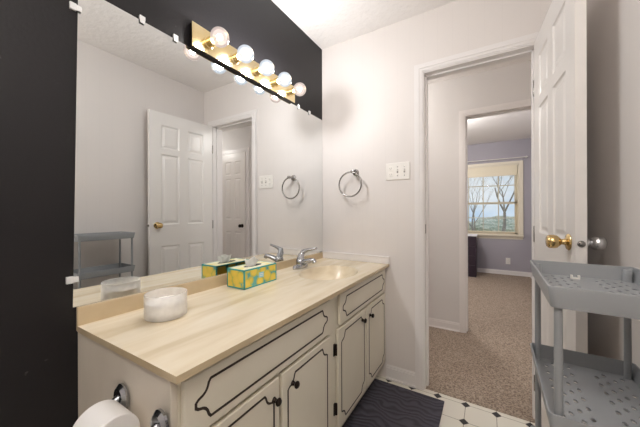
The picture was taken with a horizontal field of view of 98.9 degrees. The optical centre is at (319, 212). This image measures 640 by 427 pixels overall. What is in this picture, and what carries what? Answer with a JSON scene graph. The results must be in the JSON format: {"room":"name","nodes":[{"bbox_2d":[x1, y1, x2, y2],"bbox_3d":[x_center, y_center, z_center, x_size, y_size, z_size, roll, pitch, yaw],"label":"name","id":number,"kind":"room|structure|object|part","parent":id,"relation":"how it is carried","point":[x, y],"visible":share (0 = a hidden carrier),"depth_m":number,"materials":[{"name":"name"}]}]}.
{"room":"bathroom","nodes":[
{"label":"bathroom","id":0,"kind":"room"},
{"bbox_2d":[0,0,322,426],"bbox_3d":[-0.701,-0.068,1.090,0.100,2.440,2.600,0,0,31],"label":"wall","id":1,"kind":"structure","parent":0,"point":[39,335],"depth_m":0.82,"materials":[{"name":"grey paint"}]},
{"bbox_2d":[66,0,322,306],"bbox_3d":[-0.383,-0.214,1.507,0.008,1.058,1.548,0,0,31],"label":"wall mirror","id":2,"kind":"object","parent":1,"relation":"attached to","point":[187,168],"visible":0.99,"depth_m":1.14,"materials":[{"name":"silver mirror"}]},
{"bbox_2d":[76,252,322,331],"bbox_3d":[-0.372,0.338,1.518,0.012,0.078,1.525,0,0,31],"label":"backsplash","id":3,"kind":"structure","parent":1,"relation":"attached to","point":[85,314],"depth_m":1.03,"materials":[{"name":"beige stone"}]},
{"bbox_2d":[189,21,305,102],"bbox_3d":[-0.321,-0.781,1.482,0.142,0.106,0.744,0,0,31],"label":"vanity light bar","id":4,"kind":"object","parent":1,"relation":"attached to","point":[201,40],"visible":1,"depth_m":1.38,"materials":[{"name":"gold metal"}]},
{"bbox_3d":[-0.447,-0.780,1.221,0.082,0.082,0.082,0,0,31],"label":"bulb","id":5,"kind":"part","parent":4,"relation":"part of","materials":[{"name":"white glass"}]},
{"bbox_3d":[-0.367,-0.780,1.351,0.082,0.082,0.082,0,0,31],"label":"bulb","id":6,"kind":"part","parent":4,"relation":"part of","materials":[{"name":"white glass"}]},
{"bbox_3d":[-0.288,-0.780,1.480,0.082,0.082,0.082,0,0,31],"label":"bulb","id":7,"kind":"part","parent":4,"relation":"part of","materials":[{"name":"white glass"}]},
{"bbox_3d":[-0.208,-0.781,1.610,0.082,0.082,0.082,0,0,31],"label":"bulb","id":8,"kind":"part","parent":4,"relation":"part of","materials":[{"name":"white glass"}]},
{"bbox_3d":[-0.129,-0.781,1.740,0.082,0.082,0.082,0,0,31],"label":"bulb","id":9,"kind":"part","parent":4,"relation":"part of","materials":[{"name":"white glass"}]},
{"bbox_2d":[272,0,530,144],"bbox_3d":[1.534,-1.345,2.164,3.800,0.100,6.970,0,0,31],"label":"ceiling","id":10,"kind":"structure","parent":0,"point":[328,23],"depth_m":1.88,"materials":[{"name":"white paint"}]},
{"bbox_2d":[322,0,551,376],"bbox_3d":[1.157,-0.074,1.541,3.800,2.440,0.110,0,0,31],"label":"wall","id":11,"kind":"structure","parent":0,"point":[368,78],"depth_m":1.90,"materials":[{"name":"paint"}]},
{"bbox_2d":[338,169,361,196],"bbox_3d":[0.231,-0.213,2.000,0.186,0.208,0.074,0,0,31],"label":"towel ring","id":12,"kind":"object","parent":11,"relation":"attached to","point":[355,172],"visible":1,"depth_m":1.98,"materials":[{"name":"grey metal"}]},
{"bbox_2d":[386,162,409,180],"bbox_3d":[0.524,-0.279,1.854,0.162,0.116,0.018,0,0,31],"label":"switch plate","id":13,"kind":"object","parent":11,"relation":"attached to","point":[401,170],"visible":1,"depth_m":1.85,"materials":[{"name":"white plastic"}]},
{"bbox_2d":[386,364,415,387],"bbox_3d":[0.542,1.101,1.843,0.197,0.095,0.022,0,0,31],"label":"baseboard","id":14,"kind":"structure","parent":11,"relation":"attached to","point":[395,374],"depth_m":1.84,"materials":[{"name":"white wood"}]},
{"bbox_2d":[414,32,538,418],"bbox_3d":[0.945,0.093,1.663,0.691,2.108,0.132,0,0,31],"label":"door frame","id":15,"kind":"structure","parent":11,"relation":"attached to","point":[529,39],"depth_m":1.77,"materials":[{"name":"white wood"}]},
{"bbox_2d":[533,0,606,426],"bbox_3d":[1.020,0.119,1.189,0.161,2.035,0.624,0,0,28],"label":"door","id":16,"kind":"structure","parent":15,"relation":"attached to","point":[560,45],"depth_m":1.05,"materials":[{"name":"white wood"}]},
{"bbox_3d":[0.867,0.107,1.000,0.065,0.060,0.060,0,0,28],"label":"knob","id":17,"kind":"part","parent":16,"relation":"part of","materials":[{"name":"gold metal"}]},
{"bbox_3d":[0.951,0.107,0.956,0.065,0.060,0.060,0,0,28],"label":"knob","id":18,"kind":"part","parent":16,"relation":"part of","materials":[{"name":"silver metal"}]},
{"bbox_2d":[342,375,534,426],"bbox_3d":[-0.019,1.200,0.683,1.481,0.100,2.612,0,0,31],"label":"floor","id":19,"kind":"structure","parent":0,"point":[456,412],"depth_m":1.55,"materials":[{"name":"tile"}]},
{"bbox_2d":[78,269,385,426],"bbox_3d":[-0.144,0.763,1.379,0.538,0.774,1.520,0,0,31],"label":"vanity cabinet","id":20,"kind":"object","parent":19,"relation":"on","point":[314,369],"visible":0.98,"depth_m":0.93,"materials":[{"name":"beige paint"}]},
{"bbox_3d":[-0.551,0.765,0.757,0.494,0.774,0.032,0,0,31],"label":"panel","id":21,"kind":"part","parent":20,"relation":"part of","materials":[{"name":"beige paint"}]},
{"bbox_2d":[111,383,168,426],"bbox_3d":[-0.460,0.488,0.645,0.243,0.074,0.073,0,0,31],"label":"toilet paper holder","id":22,"kind":"object","parent":20,"relation":"attached to","point":[159,418],"visible":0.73,"depth_m":0.70,"materials":[{"name":"silver metal"}]},
{"bbox_2d":[73,400,139,426],"bbox_3d":[-0.502,0.516,0.642,0.094,0.106,0.106,0,0,31],"label":"toilet paper roll","id":23,"kind":"object","parent":22,"relation":"hanging from","point":[106,413],"visible":1,"depth_m":0.63,"materials":[{"name":"white paper"}]},
{"bbox_3d":[-0.539,0.493,0.693,0.024,0.041,0.072,0,0,31],"label":"post","id":24,"kind":"part","parent":22,"relation":"part of","materials":[{"name":"silver metal"}]},
{"bbox_2d":[76,252,388,384],"bbox_3d":[-0.148,0.385,1.381,0.537,0.175,1.525,0,0,31],"label":"countertop","id":25,"kind":"structure","parent":20,"relation":"on","point":[218,320],"depth_m":0.93,"materials":[{"name":"beige laminate"}]},
{"bbox_2d":[145,295,185,318],"bbox_3d":[-0.533,0.318,0.949,0.132,0.082,0.132,0,0,31],"label":"candle","id":26,"kind":"object","parent":25,"relation":"on","point":[166,306],"visible":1,"depth_m":0.92,"materials":[{"name":"white wax"}]},
{"bbox_2d":[227,257,275,289],"bbox_3d":[-0.340,0.293,1.390,0.119,0.130,0.226,0,0,31],"label":"tissue box","id":27,"kind":"object","parent":25,"relation":"on","point":[253,273],"visible":1,"depth_m":1.32,"materials":[{"name":"teal"}]},
{"bbox_3d":[-0.341,0.269,1.390,0.105,0.001,0.213,0,0,31],"label":"panel","id":28,"kind":"part","parent":27,"relation":"part of","materials":[{"name":"white cardboard"}]},
{"bbox_2d":[293,247,316,269],"bbox_3d":[-0.090,0.289,1.757,0.154,0.136,0.141,0,0,7],"label":"faucet","id":29,"kind":"object","parent":25,"relation":"on","point":[301,263],"visible":1,"depth_m":1.73,"materials":[{"name":"silver metal"}]},
{"bbox_3d":[-0.125,0.343,1.761,0.059,0.028,0.153,0,0,31],"label":"plate","id":30,"kind":"part","parent":29,"relation":"part of","materials":[{"name":"silver metal"}]},
{"bbox_3d":[-0.086,0.266,1.745,0.129,0.089,0.068,0,0,31],"label":"lever","id":31,"kind":"part","parent":29,"relation":"part of","materials":[{"name":"silver metal"}]},
{"bbox_3d":[-0.078,0.315,1.723,0.134,0.060,0.040,0,0,39],"label":"spout","id":32,"kind":"part","parent":29,"relation":"part of","materials":[{"name":"silver metal"}]},
{"bbox_2d":[323,251,389,263],"bbox_3d":[0.251,0.330,2.018,0.528,0.051,0.022,0,0,31],"label":"side splash","id":33,"kind":"object","parent":25,"relation":"on","point":[326,254],"visible":1,"depth_m":2.00,"materials":[{"name":"white"}]},
{"bbox_3d":[-0.233,0.796,0.788,0.016,0.474,0.343,0,0,31],"label":"door","id":34,"kind":"part","parent":20,"relation":"part of","materials":[{"name":"beige paint"}]},
{"bbox_3d":[-0.141,0.469,0.939,0.016,0.150,0.697,0,0,31],"label":"drawer","id":35,"kind":"part","parent":20,"relation":"part of","materials":[{"name":"beige paint"}]},
{"bbox_3d":[-0.140,0.620,0.897,0.028,0.026,0.026,0,0,31],"label":"knob","id":36,"kind":"part","parent":20,"relation":"part of","materials":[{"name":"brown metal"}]},
{"bbox_3d":[0.047,0.718,1.281,0.020,0.684,1.488,0,0,31],"label":"frame","id":37,"kind":"part","parent":20,"relation":"part of","materials":[{"name":"beige paint"}]},
{"bbox_3d":[-0.088,0.617,0.984,0.028,0.026,0.026,0,0,31],"label":"knob","id":38,"kind":"part","parent":20,"relation":"part of","materials":[{"name":"brown metal"}]},
{"bbox_3d":[-0.047,0.795,1.092,0.016,0.474,0.339,0,0,31],"label":"door","id":39,"kind":"part","parent":20,"relation":"part of","materials":[{"name":"beige paint"}]},
{"bbox_3d":[0.172,0.794,1.449,0.016,0.474,0.345,0,0,31],"label":"door","id":40,"kind":"part","parent":20,"relation":"part of","materials":[{"name":"beige paint"}]},
{"bbox_3d":[0.268,0.468,1.608,0.016,0.150,0.678,0,0,31],"label":"drawer","id":41,"kind":"part","parent":20,"relation":"part of","materials":[{"name":"beige paint"}]},
{"bbox_3d":[0.358,0.794,1.754,0.016,0.474,0.337,0,0,31],"label":"door","id":42,"kind":"part","parent":20,"relation":"part of","materials":[{"name":"beige paint"}]},
{"bbox_2d":[342,379,443,426],"bbox_3d":[0.335,1.143,1.393,0.440,0.010,0.874,0,0,31],"label":"bath rug","id":43,"kind":"object","parent":19,"relation":"on","point":[383,404],"visible":1,"depth_m":1.58,"materials":[{"name":"fabric"}]},
{"bbox_2d":[530,260,639,426],"bbox_3d":[0.654,0.647,0.644,0.225,1.000,0.363,0,0,33],"label":"storage cart","id":44,"kind":"object","parent":19,"relation":"on","point":[609,290],"visible":0.99,"depth_m":0.68,"materials":[{"name":"grey plastic"}]},
{"bbox_3d":[0.661,0.574,0.830,0.015,0.764,0.015,0,0,18],"label":"post","id":45,"kind":"part","parent":44,"relation":"part of","materials":[{"name":"grey plastic"}]},
{"bbox_3d":[0.487,0.575,0.558,0.015,0.764,0.015,0,0,18],"label":"post","id":46,"kind":"part","parent":44,"relation":"part of","materials":[{"name":"grey plastic"}]},
{"bbox_2d":[570,274,579,279],"bbox_3d":[0.709,0.180,0.761,0.020,0.011,0.008,0,0,31],"label":"clip","id":47,"kind":"object","parent":44,"relation":"on","point":[571,275],"visible":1,"depth_m":0.76,"materials":[{"name":"white plastic"}]},
{"bbox_2d":[530,260,639,319],"bbox_3d":[0.652,0.170,0.644,0.232,0.044,0.364,0,0,31],"label":"tray","id":48,"kind":"object","parent":44,"relation":"on","point":[609,290],"depth_m":0.67,"materials":[{"name":"grey plastic"}]},
{"bbox_2d":[530,343,639,426],"bbox_3d":[0.653,0.427,0.644,0.232,0.044,0.364,0,0,31],"label":"tray","id":49,"kind":"object","parent":44,"relation":"on","point":[584,367],"depth_m":0.68,"materials":[{"name":"grey plastic"}]},
{"bbox_3d":[0.820,0.574,0.729,0.015,0.764,0.015,0,0,18],"label":"post","id":50,"kind":"part","parent":44,"relation":"part of","materials":[{"name":"grey plastic"}]},
{"bbox_2d":[428,60,530,325],"bbox_3d":[1.716,-0.076,2.454,3.800,2.440,0.110,0,0,31],"label":"wall","id":51,"kind":"structure","parent":0,"point":[511,83],"depth_m":2.67,"materials":[{"name":"white paint"}]},
{"bbox_2d":[429,317,459,331],"bbox_3d":[1.157,1.103,2.721,2.560,0.085,0.022,0,0,31],"label":"baseboard","id":52,"kind":"structure","parent":51,"relation":"attached to","point":[442,324],"depth_m":2.68,"materials":[{"name":"white wood"}]},
{"bbox_2d":[459,99,530,332],"bbox_3d":[1.737,0.089,2.433,0.886,2.110,0.132,0,0,31],"label":"door frame","id":53,"kind":"structure","parent":51,"relation":"attached to","point":[522,103],"depth_m":2.59,"materials":[{"name":"white wood"}]},
{"bbox_2d":[426,272,534,422],"bbox_3d":[2.225,1.190,3.278,3.800,0.104,4.158,0,0,31],"label":"floor","id":54,"kind":"structure","parent":0,"point":[489,365],"depth_m":2.26,"materials":[{"name":"beige carpet"}]},
{"bbox_2d":[468,236,476,276],"bbox_3d":[2.503,0.779,5.181,0.800,0.715,0.530,0,0,31],"label":"dresser","id":55,"kind":"object","parent":54,"relation":"on","point":[472,240],"visible":0.17,"depth_m":4.80,"materials":[{"name":"black wood"}]},
{"bbox_3d":[2.380,0.515,4.982,0.770,0.155,0.014,0,0,31],"label":"drawer","id":56,"kind":"part","parent":55,"relation":"part of","materials":[{"name":"black wood"}]},
{"bbox_3d":[2.381,0.680,4.982,0.770,0.155,0.014,0,0,31],"label":"drawer","id":57,"kind":"part","parent":55,"relation":"part of","materials":[{"name":"black wood"}]},
{"bbox_3d":[2.381,0.845,4.982,0.770,0.155,0.014,0,0,31],"label":"drawer","id":58,"kind":"part","parent":55,"relation":"part of","materials":[{"name":"black wood"}]},
{"bbox_3d":[2.382,1.010,4.982,0.770,0.155,0.014,0,0,31],"label":"drawer","id":59,"kind":"part","parent":55,"relation":"part of","materials":[{"name":"black wood"}]},
{"bbox_2d":[468,138,531,272],"bbox_3d":[2.777,-0.080,5.457,2.475,2.440,0.140,0,0,31],"label":"wall","id":60,"kind":"structure","parent":0,"point":[491,253],"depth_m":4.97,"materials":[{"name":"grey paint"}]},
{"bbox_2d":[468,160,523,239],"bbox_3d":[2.992,-0.216,5.287,1.500,1.410,0.185,0,0,31],"label":"window","id":61,"kind":"structure","parent":60,"relation":"in","point":[518,219],"depth_m":4.99,"materials":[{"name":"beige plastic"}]},
{"bbox_2d":[468,165,516,232],"bbox_3d":[2.986,-0.239,5.277,1.320,1.222,0.032,0,0,31],"label":"window blind","id":62,"kind":"object","parent":61,"relation":"attached to","point":[491,172],"visible":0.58,"depth_m":5.12,"materials":[{"name":"beige fabric"}]},
{"bbox_3d":[2.990,0.363,5.280,1.320,0.018,0.024,0,0,31],"label":"rail","id":63,"kind":"part","parent":62,"relation":"part of","materials":[{"name":"beige"}]},
{"bbox_3d":[3.027,-0.501,5.346,1.340,0.700,0.030,0,0,31],"label":"sash","id":64,"kind":"part","parent":61,"relation":"part of","materials":[{"name":"beige plastic"}]},
{"bbox_3d":[3.010,0.106,5.314,1.340,0.593,0.030,0,0,31],"label":"sash","id":65,"kind":"part","parent":61,"relation":"part of","materials":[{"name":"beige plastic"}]},
{"bbox_2d":[468,156,527,161],"bbox_3d":[2.917,-0.971,5.246,1.700,0.030,0.070,0,0,31],"label":"curtain rod","id":66,"kind":"object","parent":60,"relation":"attached to","point":[524,156],"visible":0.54,"depth_m":5.01,"materials":[{"name":"white plastic"}]},
{"bbox_2d":[477,268,531,278],"bbox_3d":[1.922,1.103,4.148,2.375,0.080,2.990,0,0,31],"label":"baseboard","id":67,"kind":"structure","parent":60,"relation":"attached to","point":[484,270],"depth_m":4.99,"materials":[{"name":"white wood"}]},
{"bbox_2d":[586,0,639,423],"bbox_3d":[0.647,-0.072,0.265,0.100,2.440,2.600,0,0,31],"label":"wall","id":68,"kind":"structure","parent":0,"point":[612,26],"depth_m":0.93,"materials":[{"name":"paint"}]},
{"label":"outside","id":69,"kind":"structure","parent":0,"visible":0},
{"bbox_3d":[19.124,1.931,28.589,55.000,0.100,55.000,0,0,31],"label":"ground","id":70,"kind":"structure","parent":69,"visible":0},
{"bbox_2d":[469,177,496,230],"bbox_3d":[5.796,0.032,10.627,2.014,3.846,2.679,0,0,31],"label":"bare tree","id":71,"kind":"object","parent":70,"relation":"on","point":[473,209],"visible":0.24,"depth_m":10.17,"materials":[{"name":"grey plant"}]},
{"bbox_2d":[471,216,514,231],"bbox_3d":[12.792,0.931,18.975,4.223,1.416,2.518,0,0,31],"label":"bush","id":72,"kind":"object","parent":70,"relation":"on","point":[494,227],"visible":0.26,"depth_m":18.52,"materials":[{"name":"green plant"}]},
{"bbox_2d":[494,175,513,230],"bbox_3d":[9.284,-0.796,14.076,3.346,5.480,2.934,0,0,-14],"label":"bare tree","id":73,"kind":"object","parent":70,"relation":"on","point":[501,177],"visible":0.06,"depth_m":14.06,"materials":[{"name":"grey plant"}]}
]}

